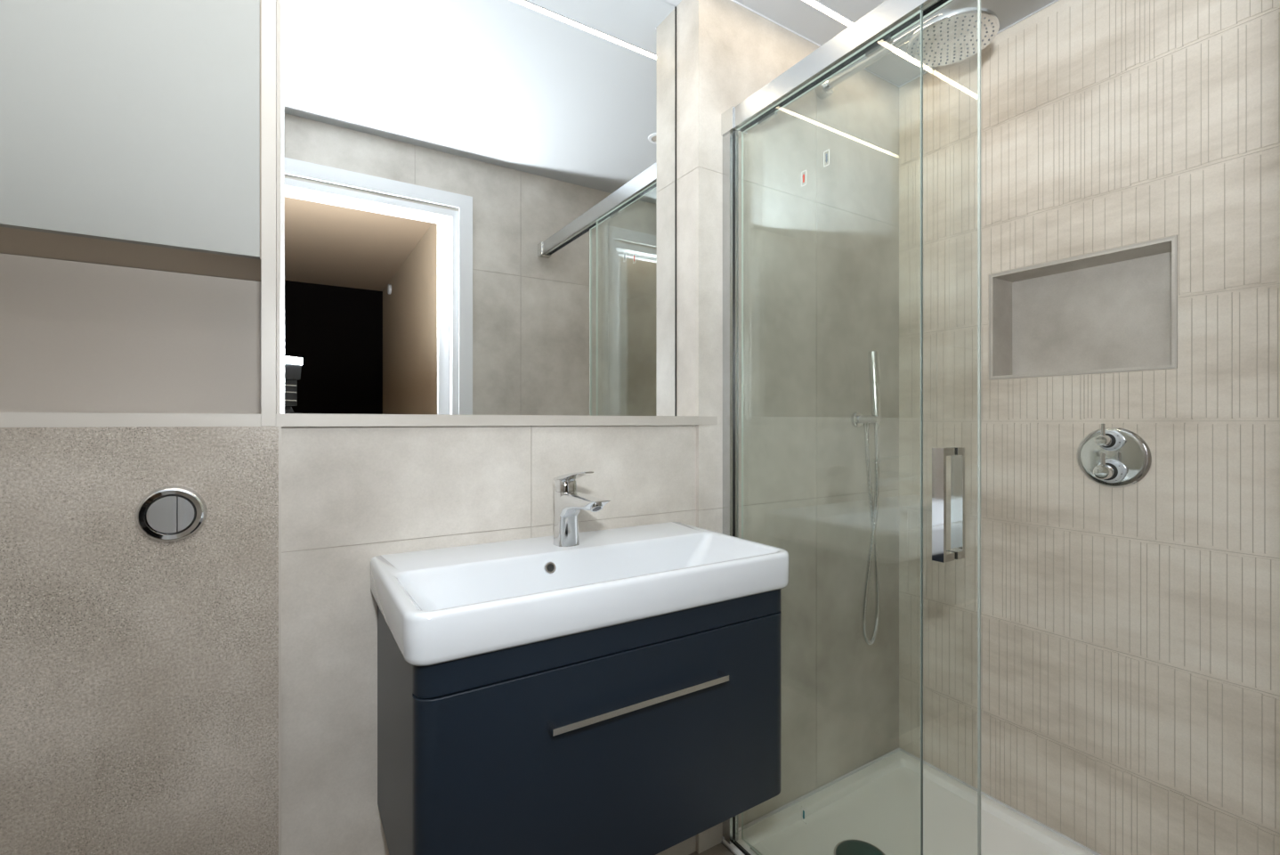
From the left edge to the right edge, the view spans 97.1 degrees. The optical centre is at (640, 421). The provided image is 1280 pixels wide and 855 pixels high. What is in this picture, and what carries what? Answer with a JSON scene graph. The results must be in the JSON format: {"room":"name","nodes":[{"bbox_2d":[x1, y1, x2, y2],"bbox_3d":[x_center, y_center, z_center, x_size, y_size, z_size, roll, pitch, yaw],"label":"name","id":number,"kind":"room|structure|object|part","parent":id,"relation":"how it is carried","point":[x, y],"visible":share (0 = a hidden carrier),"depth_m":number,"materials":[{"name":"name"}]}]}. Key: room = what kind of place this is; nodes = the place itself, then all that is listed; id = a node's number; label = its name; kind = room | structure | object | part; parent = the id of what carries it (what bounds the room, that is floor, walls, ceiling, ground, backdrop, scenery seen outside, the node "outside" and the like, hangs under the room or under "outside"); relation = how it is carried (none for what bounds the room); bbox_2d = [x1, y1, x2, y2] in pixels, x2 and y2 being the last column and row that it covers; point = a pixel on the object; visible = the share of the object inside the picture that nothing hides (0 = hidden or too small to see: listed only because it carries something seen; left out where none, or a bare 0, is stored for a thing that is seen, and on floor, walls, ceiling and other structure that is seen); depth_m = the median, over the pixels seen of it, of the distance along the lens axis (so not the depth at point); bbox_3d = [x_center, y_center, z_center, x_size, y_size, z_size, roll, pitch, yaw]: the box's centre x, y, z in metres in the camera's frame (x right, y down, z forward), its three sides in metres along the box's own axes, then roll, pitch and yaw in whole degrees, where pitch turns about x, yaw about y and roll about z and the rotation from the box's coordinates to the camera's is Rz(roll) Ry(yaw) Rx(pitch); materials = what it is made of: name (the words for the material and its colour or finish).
{"room":"bathroom","nodes":[
{"label":"bathroom","id":0,"kind":"room"},
{"bbox_2d":[0,0,899,854],"bbox_3d":[-0.465,-0.010,1.302,3.091,2.331,0.300,0,0,-32],"label":"wall","id":1,"kind":"structure","parent":0,"point":[821,256],"depth_m":1.11,"materials":[{"name":"tile"}]},
{"bbox_2d":[134,485,207,542],"bbox_3d":[-0.769,0.151,0.927,0.093,0.093,0.012,0,0,-32],"label":"flush plate","id":2,"kind":"object","parent":1,"relation":"attached to","point":[175,508],"visible":1,"depth_m":0.92,"materials":[{"name":"silver metal"}]},
{"bbox_2d":[278,426,281,854],"bbox_3d":[-0.649,0.581,1.018,0.004,1.148,0.017,0,0,-32],"label":"trim","id":3,"kind":"structure","parent":1,"relation":"attached to","point":[279,427],"depth_m":1.01,"materials":[{"name":"beige laminate"}]},
{"bbox_2d":[276,0,676,415],"bbox_3d":[-0.297,-0.595,1.342,0.951,1.158,0.026,0,0,-32],"label":"wall mirror","id":4,"kind":"object","parent":1,"relation":"attached to","point":[476,199],"visible":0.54,"depth_m":1.30,"materials":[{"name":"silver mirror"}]},
{"bbox_2d":[275,413,717,426],"bbox_3d":[-0.248,-0.004,1.323,1.014,0.024,0.109,0,0,-32],"label":"ledge","id":5,"kind":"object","parent":1,"relation":"attached to","point":[282,419],"depth_m":1.19,"materials":[{"name":"beige tile"}]},
{"bbox_2d":[377,588,781,854],"bbox_3d":[-0.101,0.542,1.116,0.712,0.414,0.424,0,0,-32],"label":"vanity unit","id":6,"kind":"object","parent":1,"relation":"attached to","point":[643,736],"visible":0.8,"depth_m":0.93,"materials":[{"name":"blue paint"}]},
{"bbox_2d":[370,521,789,665],"bbox_3d":[-0.105,0.313,1.122,0.739,0.104,0.409,0,0,-32],"label":"washbasin","id":7,"kind":"object","parent":6,"relation":"in","point":[438,605],"visible":0.96,"depth_m":1.02,"materials":[{"name":"white ceramic"}]},
{"bbox_2d":[552,470,610,546],"bbox_3d":[-0.122,0.180,1.156,0.053,0.163,0.191,0,0,-32],"label":"tap","id":8,"kind":"object","parent":7,"relation":"on","point":[569,502],"visible":1,"depth_m":1.19,"materials":[{"name":"silver metal"}]},
{"bbox_3d":[-0.159,0.133,1.216,0.044,0.028,0.050,0,0,-32],"label":"lever","id":9,"kind":"part","parent":8,"relation":"part of","materials":[{"name":"silver metal"}]},
{"bbox_3d":[-0.137,0.113,1.179,0.042,0.030,0.136,0,0,-32],"label":"lever","id":10,"kind":"part","parent":8,"relation":"part of","materials":[{"name":"silver metal"}]},
{"bbox_3d":[-0.116,0.180,1.146,0.046,0.065,0.168,0,0,-32],"label":"spout","id":11,"kind":"part","parent":8,"relation":"part of","materials":[{"name":"silver metal"}]},
{"bbox_2d":[592,506,601,510],"bbox_3d":[-0.084,0.168,1.094,0.018,0.012,0.016,0,0,-32],"label":"grille","id":12,"kind":"object","parent":8,"relation":"attached to","point":[595,508],"depth_m":1.09,"materials":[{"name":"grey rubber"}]},
{"bbox_3d":[0.009,0.466,0.951,0.345,0.010,0.028,0,0,-32],"label":"handle","id":13,"kind":"part","parent":6,"relation":"part of","materials":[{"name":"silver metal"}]},
{"bbox_2d":[721,0,954,138],"bbox_3d":[0.546,-0.817,1.086,0.053,0.059,1.135,0,0,-32],"label":"shower rail","id":14,"kind":"object","parent":1,"relation":"attached to","point":[888,14],"visible":0.8,"depth_m":1.26,"materials":[{"name":"silver metal"}]},
{"bbox_2d":[741,0,980,854],"bbox_3d":[0.440,0.173,1.274,0.071,1.925,0.626,0,0,-32],"label":"door","id":15,"kind":"structure","parent":14,"relation":"hanging from","point":[940,553],"depth_m":1.04,"materials":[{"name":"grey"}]},
{"bbox_3d":[0.577,0.151,1.056,0.071,0.208,0.022,0,0,-32],"label":"handle","id":16,"kind":"part","parent":15,"relation":"part of","materials":[{"name":"silver metal"}]},
{"bbox_2d":[946,447,956,558],"bbox_3d":[0.581,0.151,1.059,0.010,0.206,0.020,0,0,-32],"label":"door handle","id":17,"kind":"object","parent":15,"relation":"in","point":[953,450],"depth_m":1.05,"materials":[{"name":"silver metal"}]},
{"bbox_2d":[850,350,881,644],"bbox_3d":[0.738,0.244,1.829,0.084,0.943,0.080,0,0,-32],"label":"shower","id":18,"kind":"object","parent":1,"relation":"attached to","point":[857,418],"visible":1,"depth_m":1.81,"materials":[{"name":"silver metal"}]},
{"bbox_3d":[0.715,-0.009,1.854,0.052,0.052,0.013,0,0,-32],"label":"wall plate","id":19,"kind":"part","parent":18,"relation":"part of","materials":[{"name":"silver metal"}]},
{"bbox_2d":[814,7,999,99],"bbox_3d":[0.701,-1.010,1.551,0.204,0.113,0.512,0,0,-32],"label":"shower","id":20,"kind":"object","parent":1,"relation":"attached to","point":[950,36],"visible":0.92,"depth_m":1.43,"materials":[{"name":"silver metal"}]},
{"bbox_3d":[0.683,-1.022,1.580,0.027,0.062,0.403,0,0,-32],"label":"arm","id":21,"kind":"part","parent":20,"relation":"part of","materials":[{"name":"silver metal"}]},
{"bbox_2d":[688,842,733,854],"bbox_3d":[-0.409,1.175,0.430,2.262,0.040,1.277,0,0,-32],"label":"floor","id":22,"kind":"structure","parent":0,"point":[719,848],"depth_m":1.52,"materials":[{"name":"tile"}]},
{"bbox_2d":[662,0,1054,85],"bbox_3d":[-0.103,-1.201,0.798,3.171,0.050,1.577,0,0,-32],"label":"ceiling","id":23,"kind":"structure","parent":0,"point":[797,16],"depth_m":1.63,"materials":[{"name":"grey paint"}]},
{"bbox_2d":[801,0,916,65],"bbox_3d":[-0.093,-1.177,1.224,2.384,0.006,0.021,0,0,-32],"label":"led strip","id":24,"kind":"object","parent":23,"relation":"attached to","point":[814,4],"visible":0.33,"depth_m":1.64,"materials":[{"name":"white plastic"}]},
{"bbox_2d":[899,0,1279,854],"bbox_3d":[1.271,-0.010,1.533,0.142,2.331,1.367,0,0,-32],"label":"wall","id":25,"kind":"structure","parent":0,"point":[1130,149],"depth_m":1.50,"materials":[{"name":"tile"}]},
{"bbox_2d":[730,0,1059,87],"bbox_3d":[0.833,-1.174,1.265,0.889,0.004,1.137,0,0,-32],"label":"trim","id":26,"kind":"structure","parent":25,"relation":"attached to","point":[1055,1],"depth_m":1.68,"materials":[{"name":"white paint"}]},
{"bbox_3d":[1.183,-0.290,1.546,0.006,0.321,0.430,0,0,-32],"label":"edge trim","id":27,"kind":"part","parent":25,"relation":"part of","materials":[{"name":"grey tile"}]},
{"bbox_2d":[1076,423,1151,487],"bbox_3d":[1.197,0.087,1.449,0.074,0.166,0.157,0,0,-32],"label":"shower valve","id":28,"kind":"object","parent":25,"relation":"attached to","point":[1109,457],"visible":1,"depth_m":1.44,"materials":[{"name":"silver metal"}]},
{"bbox_3d":[1.183,0.127,1.440,0.040,0.037,0.037,0,0,-32],"label":"knob","id":29,"kind":"part","parent":28,"relation":"part of","materials":[{"name":"silver metal"}]},
{"bbox_3d":[1.183,0.048,1.440,0.040,0.029,0.029,0,0,-32],"label":"knob","id":30,"kind":"part","parent":28,"relation":"part of","materials":[{"name":"silver metal"}]},
{"bbox_3d":[0.890,1.210,1.295,0.860,0.050,1.187,0,0,-32],"label":"floor","id":31,"kind":"structure","parent":0,"visible":0},
{"bbox_2d":[721,746,1101,854],"bbox_3d":[0.868,1.162,1.288,0.805,0.044,1.134,0,0,-32],"label":"shower tray","id":32,"kind":"object","parent":31,"relation":"on","point":[877,803],"visible":0.89,"depth_m":1.65,"materials":[{"name":"white ceramic"}]},
{"bbox_2d":[721,840,737,854],"bbox_3d":[0.525,1.158,1.073,0.004,0.014,1.132,0,0,-32],"label":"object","id":33,"kind":"object","parent":32,"relation":"attached to","point":[722,841],"visible":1,"depth_m":1.53,"materials":[{"name":"silver metal"}]},
{"bbox_2d":[749,845,761,854],"bbox_3d":[0.310,1.140,1.494,0.012,0.007,0.045,0,0,-32],"label":"guide","id":34,"kind":"object","parent":32,"relation":"on","point":[752,850],"visible":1,"depth_m":1.50,"materials":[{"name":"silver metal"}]},
{"bbox_2d":[722,9,923,854],"bbox_3d":[0.391,0.177,1.323,0.030,1.932,0.568,0,0,-32],"label":"shower door frame","id":35,"kind":"structure","parent":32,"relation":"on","point":[730,140],"depth_m":1.53,"materials":[{"name":"grey metal"}]},
{"bbox_2d":[801,170,805,186],"bbox_3d":[0.384,-0.572,1.326,0.001,0.034,0.016,0,0,-32],"label":"sticker","id":36,"kind":"object","parent":35,"relation":"attached to","point":[805,170],"visible":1,"depth_m":1.33,"materials":[{"name":"white"}]},
{"bbox_2d":[801,805,806,823],"bbox_3d":[0.384,0.921,1.326,0.001,0.034,0.016,0,0,-32],"label":"sticker","id":37,"kind":"object","parent":35,"relation":"attached to","point":[801,806],"visible":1,"depth_m":1.33,"materials":[{"name":"white"}]},
{"bbox_2d":[823,149,829,167],"bbox_3d":[0.419,-0.593,1.270,0.001,0.034,0.016,0,0,-32],"label":"sticker","id":38,"kind":"object","parent":35,"relation":"attached to","point":[826,160],"visible":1,"depth_m":1.27,"materials":[{"name":"white"}]},
{"bbox_2d":[833,838,885,854],"bbox_3d":[0.594,1.166,1.512,0.144,0.008,0.144,0,0,-32],"label":"drain cover","id":39,"kind":"object","parent":32,"relation":"on","point":[852,846],"visible":1,"depth_m":1.54,"materials":[{"name":"teal"}]},
{"bbox_3d":[-1.323,-0.584,0.924,1.236,1.183,0.070,0,0,-32],"label":"wall","id":40,"kind":"structure","parent":0,"visible":0},
{"bbox_2d":[0,0,276,427],"bbox_3d":[-1.080,-0.583,0.882,0.863,1.181,0.240,0,0,-32],"label":"upper cabinet","id":41,"kind":"object","parent":40,"relation":"attached to","point":[138,138],"visible":0.92,"depth_m":0.97,"materials":[{"name":"beige laminate"}]},
{"bbox_3d":[-1.023,-0.731,0.787,0.820,0.881,0.019,0,0,-32],"label":"door","id":42,"kind":"part","parent":41,"relation":"part of","materials":[{"name":"laminate"}]},
{"bbox_2d":[0,412,261,427],"bbox_3d":[-1.080,-0.003,0.881,0.822,0.022,0.240,0,0,-32],"label":"shelf","id":43,"kind":"object","parent":41,"relation":"attached to","point":[7,419],"depth_m":0.91,"materials":[{"name":"beige laminate"}]}
]}

